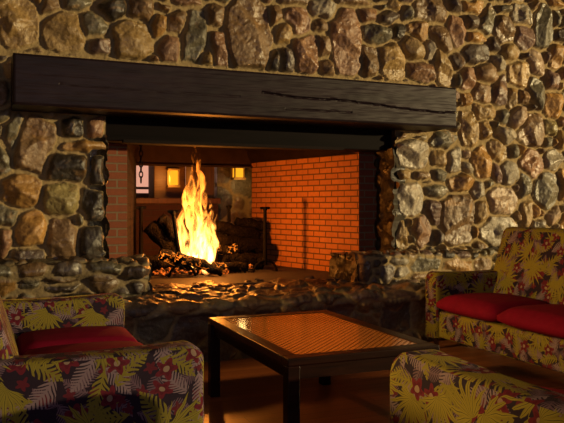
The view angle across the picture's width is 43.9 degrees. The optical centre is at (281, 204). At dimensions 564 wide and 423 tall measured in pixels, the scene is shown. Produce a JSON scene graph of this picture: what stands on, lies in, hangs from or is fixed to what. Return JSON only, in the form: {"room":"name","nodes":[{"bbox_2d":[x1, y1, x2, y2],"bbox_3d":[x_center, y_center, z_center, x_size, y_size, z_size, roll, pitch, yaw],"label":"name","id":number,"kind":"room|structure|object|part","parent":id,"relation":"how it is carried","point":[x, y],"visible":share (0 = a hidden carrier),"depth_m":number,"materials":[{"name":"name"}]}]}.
{"room":"hotel lobby","nodes":[
{"label":"hotel lobby","id":0,"kind":"room"},
{"bbox_2d":[148,166,184,197],"bbox_3d":[-1.534,-0.650,9.320,0.420,3.600,0.350,0,0,-23],"label":"square column","id":1,"kind":"structure","parent":0,"point":[157,175],"depth_m":9.16,"materials":[{"name":"brown wood"}]},
{"bbox_2d":[166,168,179,187],"bbox_3d":[-1.419,-0.348,9.098,0.160,0.242,0.150,0,0,-23],"label":"wall lantern","id":2,"kind":"object","parent":1,"relation":"attached to","point":[172,174],"visible":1,"depth_m":9.05,"materials":[{"name":"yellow glass"}]},
{"bbox_3d":[-1.413,-0.352,9.084,0.120,0.190,0.080,0,0,-23],"label":"lamp glass","id":3,"kind":"part","parent":2,"relation":"part of","materials":[{"name":"yellow glass"}]},
{"bbox_2d":[136,198,220,261],"bbox_3d":[-1.607,0.532,8.419,1.750,1.235,0.250,0,0,-23],"label":"wall","id":4,"kind":"structure","parent":0,"point":[196,217],"depth_m":8.53,"materials":[{"name":"wood"}]},
{"bbox_3d":[-1.607,-0.050,8.419,1.750,0.070,0.250,0,0,-23],"label":"rail","id":5,"kind":"part","parent":4,"relation":"part of","materials":[{"name":"brown wood"}]},
{"bbox_2d":[185,184,198,197],"bbox_3d":[-1.104,-0.176,8.628,0.178,0.181,0.159,0,0,-17],"label":"potted plant","id":6,"kind":"object","parent":4,"relation":"on","point":[192,188],"visible":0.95,"depth_m":8.63,"materials":[{"name":"green plant"}]},
{"bbox_2d":[214,155,335,234],"bbox_3d":[-0.087,-0.650,9.667,1.776,3.600,0.348,0,0,-23],"label":"stone wall","id":7,"kind":"structure","parent":0,"point":[236,193],"depth_m":9.28,"materials":[{"name":"grey stone"}]},
{"bbox_2d":[231,168,245,179],"bbox_3d":[-0.580,-0.417,9.195,0.165,0.172,0.150,0,0,-23],"label":"wall lantern","id":8,"kind":"object","parent":7,"relation":"attached to","point":[237,173],"visible":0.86,"depth_m":9.15,"materials":[{"name":"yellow glass"}]},
{"bbox_3d":[-0.574,-0.421,9.181,0.125,0.120,0.080,0,0,-23],"label":"lamp glass","id":9,"kind":"part","parent":8,"relation":"part of","materials":[{"name":"yellow glass"}]},
{"bbox_2d":[0,0,563,260],"bbox_3d":[0.333,-0.860,6.356,8.200,3.220,0.448,0,0,-23],"label":"wall","id":10,"kind":"structure","parent":0,"point":[501,166],"depth_m":6.36,"materials":[{"name":"stone"}]},
{"bbox_2d":[204,340,563,422],"bbox_3d":[8.393,1.190,1.732,23.200,0.080,14.600,0,0,-23],"label":"floor","id":11,"kind":"structure","parent":0,"point":[251,391],"depth_m":4.34,"materials":[{"name":"brown wood"}]},
{"bbox_2d":[0,293,203,422],"bbox_3d":[-1.065,0.665,3.318,0.945,0.970,1.800,0,0,-23],"label":"armchair","id":12,"kind":"object","parent":11,"relation":"on","point":[69,359],"visible":1,"depth_m":2.59,"materials":[{"name":"fabric"}]},
{"bbox_3d":[-1.357,0.618,3.194,0.310,0.875,1.656,0,0,-23],"label":"backrest","id":13,"kind":"part","parent":12,"relation":"part of","materials":[{"name":"fabric"}]},
{"bbox_3d":[-1.366,0.795,4.081,0.870,0.520,0.160,0,0,-23],"label":"armrest","id":14,"kind":"part","parent":12,"relation":"part of","materials":[{"name":"fabric"}]},
{"bbox_2d":[15,326,137,354],"bbox_3d":[-1.125,0.757,3.829,0.655,0.155,0.485,0,0,-23],"label":"seat cushion","id":15,"kind":"object","parent":12,"relation":"on","point":[27,338],"depth_m":3.73,"materials":[{"name":"red fabric"}]},
{"bbox_2d":[23,341,142,354],"bbox_3d":[-0.931,0.758,3.375,0.655,0.155,0.485,0,0,-23],"label":"seat cushion","id":16,"kind":"object","parent":12,"relation":"on","point":[89,346],"depth_m":3.38,"materials":[{"name":"red fabric"}]},
{"bbox_3d":[-0.722,0.795,2.573,0.870,0.520,0.160,0,0,-23],"label":"armrest","id":17,"kind":"part","parent":12,"relation":"part of","materials":[{"name":"fabric"}]},
{"bbox_2d":[0,53,498,361],"bbox_3d":[0.074,-0.147,6.970,8.211,2.606,3.168,0,0,-23],"label":"fireplace","id":18,"kind":"object","parent":11,"relation":"on","point":[333,222],"visible":0.77,"depth_m":5.83,"materials":[{"name":"brown stone"}]},
{"bbox_2d":[136,206,145,253],"bbox_3d":[-1.357,0.344,6.880,0.270,0.661,0.327,0,0,-23],"label":"andiron","id":19,"kind":"object","parent":18,"relation":"on","point":[140,208],"visible":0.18,"depth_m":6.99,"materials":[{"name":"metal"}]},
{"bbox_3d":[-1.412,0.318,7.008,0.046,0.572,0.048,0,0,-23],"label":"post","id":20,"kind":"part","parent":19,"relation":"part of","materials":[{"name":"metal"}]},
{"bbox_2d":[139,145,142,182],"bbox_3d":[-1.270,-0.416,6.307,0.033,0.447,0.033,0,0,22],"label":"chain","id":21,"kind":"object","parent":18,"relation":"hanging from","point":[140,156],"visible":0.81,"depth_m":6.30,"materials":[{"name":"metal"}]},
{"bbox_2d":[167,210,195,276],"bbox_3d":[-1.034,0.361,6.797,0.270,0.625,0.524,0,0,-23],"label":"andiron","id":22,"kind":"object","parent":18,"relation":"on","point":[172,212],"visible":0.88,"depth_m":6.54,"materials":[{"name":"metal"}]},
{"bbox_3d":[-0.977,0.337,6.563,0.124,0.542,0.048,0,0,-23],"label":"post","id":23,"kind":"part","parent":22,"relation":"part of","materials":[{"name":"metal"}]},
{"bbox_2d":[174,251,223,275],"bbox_3d":[-0.784,0.552,6.605,0.466,0.254,0.118,0,0,-13],"label":"log","id":24,"kind":"object","parent":18,"relation":"on","point":[198,263],"visible":1,"depth_m":6.56,"materials":[{"name":"brown wood"}]},
{"bbox_2d":[152,264,252,276],"bbox_3d":[-0.767,0.631,6.950,1.006,0.133,0.587,0,0,-23],"label":"embers","id":25,"kind":"object","parent":18,"relation":"on","point":[162,271],"visible":0.4,"depth_m":6.76},
{"bbox_2d":[146,254,197,270],"bbox_3d":[-1.126,0.568,6.938,0.643,0.187,0.172,0,0,-38],"label":"log","id":26,"kind":"object","parent":25,"relation":"on","point":[157,264],"visible":0.27,"depth_m":6.79,"materials":[{"name":"brown wood"}]},
{"bbox_2d":[143,221,180,253],"bbox_3d":[-1.199,0.341,7.022,0.384,0.372,0.174,0,0,12],"label":"log","id":27,"kind":"object","parent":26,"relation":"on","point":[156,232],"visible":0.7,"depth_m":6.96,"materials":[{"name":"brown wood"}]},
{"bbox_2d":[157,213,189,248],"bbox_3d":[-1.084,0.259,6.955,0.330,0.360,0.141,0,0,13],"label":"log","id":28,"kind":"object","parent":27,"relation":"on","point":[164,220],"visible":0.84,"depth_m":6.92,"materials":[{"name":"brown wood"}]},
{"bbox_2d":[191,261,248,272],"bbox_3d":[-0.615,0.610,6.855,0.637,0.146,0.138,0,0,-33],"label":"log","id":29,"kind":"object","parent":18,"relation":"on","point":[236,266],"visible":0.56,"depth_m":6.91,"materials":[{"name":"brown wood"}]},
{"bbox_2d":[158,249,199,274],"bbox_3d":[-0.975,0.543,6.702,0.419,0.256,0.158,0,0,-7],"label":"log","id":30,"kind":"object","parent":29,"relation":"on","point":[166,255],"visible":0.59,"depth_m":6.65,"materials":[{"name":"brown wood"}]},
{"bbox_2d":[226,205,231,235],"bbox_3d":[-0.515,0.339,7.402,0.270,0.670,0.327,0,0,-23],"label":"andiron","id":31,"kind":"object","parent":18,"relation":"on","point":[228,207],"visible":0.19,"depth_m":7.51,"materials":[{"name":"metal"}]},
{"bbox_3d":[-0.570,0.313,7.530,0.046,0.581,0.048,0,0,-23],"label":"post","id":32,"kind":"part","parent":31,"relation":"part of","materials":[{"name":"metal"}]},
{"bbox_2d":[218,251,263,269],"bbox_3d":[-0.415,0.568,7.244,0.500,0.249,0.182,0,0,-30],"label":"log","id":33,"kind":"object","parent":18,"relation":"on","point":[250,258],"visible":0.6,"depth_m":7.18,"materials":[{"name":"brown wood"}]},
{"bbox_2d":[201,243,240,254],"bbox_3d":[-0.619,0.450,7.073,0.429,0.126,0.120,0,0,-39],"label":"log","id":34,"kind":"object","parent":33,"relation":"on","point":[210,249],"visible":1,"depth_m":7.04,"materials":[{"name":"brown wood"}]},
{"bbox_2d":[127,145,354,165],"bbox_3d":[-0.645,-0.950,7.145,2.240,1.000,1.790,0,0,-23],"label":"hood","id":35,"kind":"object","parent":18,"relation":"attached to","point":[153,155],"depth_m":7.82,"materials":[{"name":"metal"}]},
{"bbox_2d":[252,207,277,271],"bbox_3d":[-0.266,0.346,7.305,0.270,0.656,0.524,0,0,-23],"label":"andiron","id":36,"kind":"object","parent":18,"relation":"on","point":[264,260],"visible":0.89,"depth_m":7.07,"materials":[{"name":"metal"}]},
{"bbox_2d":[208,232,262,253],"bbox_3d":[-0.464,0.414,7.437,0.679,0.266,0.195,0,0,-39],"label":"log","id":37,"kind":"object","parent":36,"relation":"on","point":[249,245],"visible":0.61,"depth_m":7.37,"materials":[{"name":"brown wood"}]},
{"bbox_2d":[213,221,260,238],"bbox_3d":[-0.485,0.286,7.543,0.578,0.245,0.152,0,0,-39],"label":"log","id":38,"kind":"object","parent":37,"relation":"on","point":[227,228],"visible":0.87,"depth_m":7.46,"materials":[{"name":"brown wood"}]},
{"bbox_2d":[234,217,262,231],"bbox_3d":[-0.364,0.214,7.729,0.329,0.163,0.133,0,0,-23],"label":"log","id":39,"kind":"object","parent":38,"relation":"on","point":[242,222],"visible":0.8,"depth_m":7.69,"materials":[{"name":"brown wood"}]},
{"bbox_3d":[-0.172,0.321,7.086,0.046,0.567,0.048,0,0,-23],"label":"post","id":40,"kind":"part","parent":36,"relation":"part of","materials":[{"name":"metal"}]},
{"bbox_2d":[208,310,438,422],"bbox_3d":[0.159,0.915,3.816,0.800,0.470,1.240,0,0,-22],"label":"coffee table","id":41,"kind":"object","parent":11,"relation":"on","point":[323,344],"visible":0.89,"depth_m":3.53,"materials":[{"name":"brown wood"}]},
{"bbox_3d":[-0.409,0.933,4.220,0.060,0.434,0.060,0,0,-22],"label":"leg","id":42,"kind":"part","parent":41,"relation":"part of","materials":[{"name":"brown wood"}]},
{"bbox_3d":[0.042,0.933,3.129,0.060,0.434,0.060,0,0,-22],"label":"leg","id":43,"kind":"part","parent":41,"relation":"part of","materials":[{"name":"brown wood"}]},
{"bbox_3d":[0.159,0.689,3.816,0.654,0.011,1.094,0,0,-22],"label":"cane panel","id":44,"kind":"part","parent":41,"relation":"part of","materials":[{"name":"brown wicker"}]},
{"bbox_3d":[0.159,0.698,3.816,0.800,0.035,1.240,0,0,-22],"label":"frame","id":45,"kind":"part","parent":41,"relation":"part of","materials":[{"name":"brown wood"}]},
{"bbox_3d":[0.275,0.933,4.503,0.060,0.434,0.060,0,0,-22],"label":"leg","id":46,"kind":"part","parent":41,"relation":"part of","materials":[{"name":"brown wood"}]},
{"bbox_2d":[390,349,563,422],"bbox_3d":[1.313,0.665,2.313,1.560,0.970,1.145,0,0,-23],"label":"armchair","id":47,"kind":"object","parent":11,"relation":"on","point":[430,385],"visible":1,"depth_m":2.17,"materials":[{"name":"fabric"}]},
{"bbox_2d":[542,387,563,393],"bbox_3d":[0.971,0.758,2.325,0.612,0.154,0.855,0,0,-23],"label":"seat cushion","id":48,"kind":"object","parent":47,"relation":"on","point":[561,391],"depth_m":2.65,"materials":[{"name":"red fabric"}]},
{"bbox_2d":[426,226,563,372],"bbox_3d":[2.021,0.665,4.711,0.885,0.970,2.440,0,0,-23],"label":"sofa","id":49,"kind":"object","parent":11,"relation":"on","point":[514,309],"visible":0.99,"depth_m":5.26,"materials":[{"name":"fabric"}]},
{"bbox_3d":[1.241,1.097,5.628,0.045,0.105,0.045,0,0,22],"label":"leg","id":50,"kind":"part","parent":49,"relation":"part of","materials":[{"name":"brown wood"}]},
{"bbox_3d":[1.553,0.795,5.750,0.810,0.520,0.160,0,0,-23],"label":"armrest","id":51,"kind":"part","parent":49,"relation":"part of","materials":[{"name":"fabric"}]},
{"bbox_2d":[436,293,547,321],"bbox_3d":[1.611,0.758,5.304,0.595,0.155,0.699,0,0,-23],"label":"seat cushion","id":52,"kind":"object","parent":49,"relation":"on","point":[471,307],"depth_m":5.19,"materials":[{"name":"red fabric"}]},
{"bbox_3d":[2.001,0.945,4.702,0.750,0.210,2.140,0,0,-23],"label":"seat frame","id":53,"kind":"part","parent":49,"relation":"part of","materials":[{"name":"fabric"}]},
{"bbox_3d":[2.286,0.618,4.824,0.310,0.875,2.296,0,0,-23],"label":"backrest","id":54,"kind":"part","parent":49,"relation":"part of","materials":[{"name":"fabric"}]},
{"bbox_2d":[497,304,563,338],"bbox_3d":[1.888,0.758,4.654,0.595,0.155,0.699,0,0,-23],"label":"seat cushion","id":55,"kind":"object","parent":49,"relation":"on","point":[544,321],"depth_m":4.58,"materials":[{"name":"red fabric"}]},
{"bbox_3d":[3.774,-0.660,12.563,23.200,3.620,0.150,0,0,-23],"label":"wall","id":56,"kind":"structure","parent":0,"visible":0},
{"bbox_2d":[136,166,185,196],"bbox_3d":[-1.733,-0.660,10.154,1.220,1.080,0.080,0,0,-23],"label":"window","id":57,"kind":"structure","parent":56,"relation":"in","point":[141,188],"depth_m":10.04,"materials":[{"name":"white glass"}]},
{"bbox_3d":[3.784,1.190,12.540,23.200,0.080,4.300,0,0,-23],"label":"floor","id":58,"kind":"structure","parent":0,"visible":0},
{"bbox_2d":[186,167,213,197],"bbox_3d":[-1.064,-0.650,9.070,0.310,3.600,0.280,0,0,-23],"label":"timber post","id":59,"kind":"object","parent":58,"relation":"on","point":[203,177],"visible":0.02,"depth_m":8.95,"materials":[{"name":"brown wood"}]}
]}

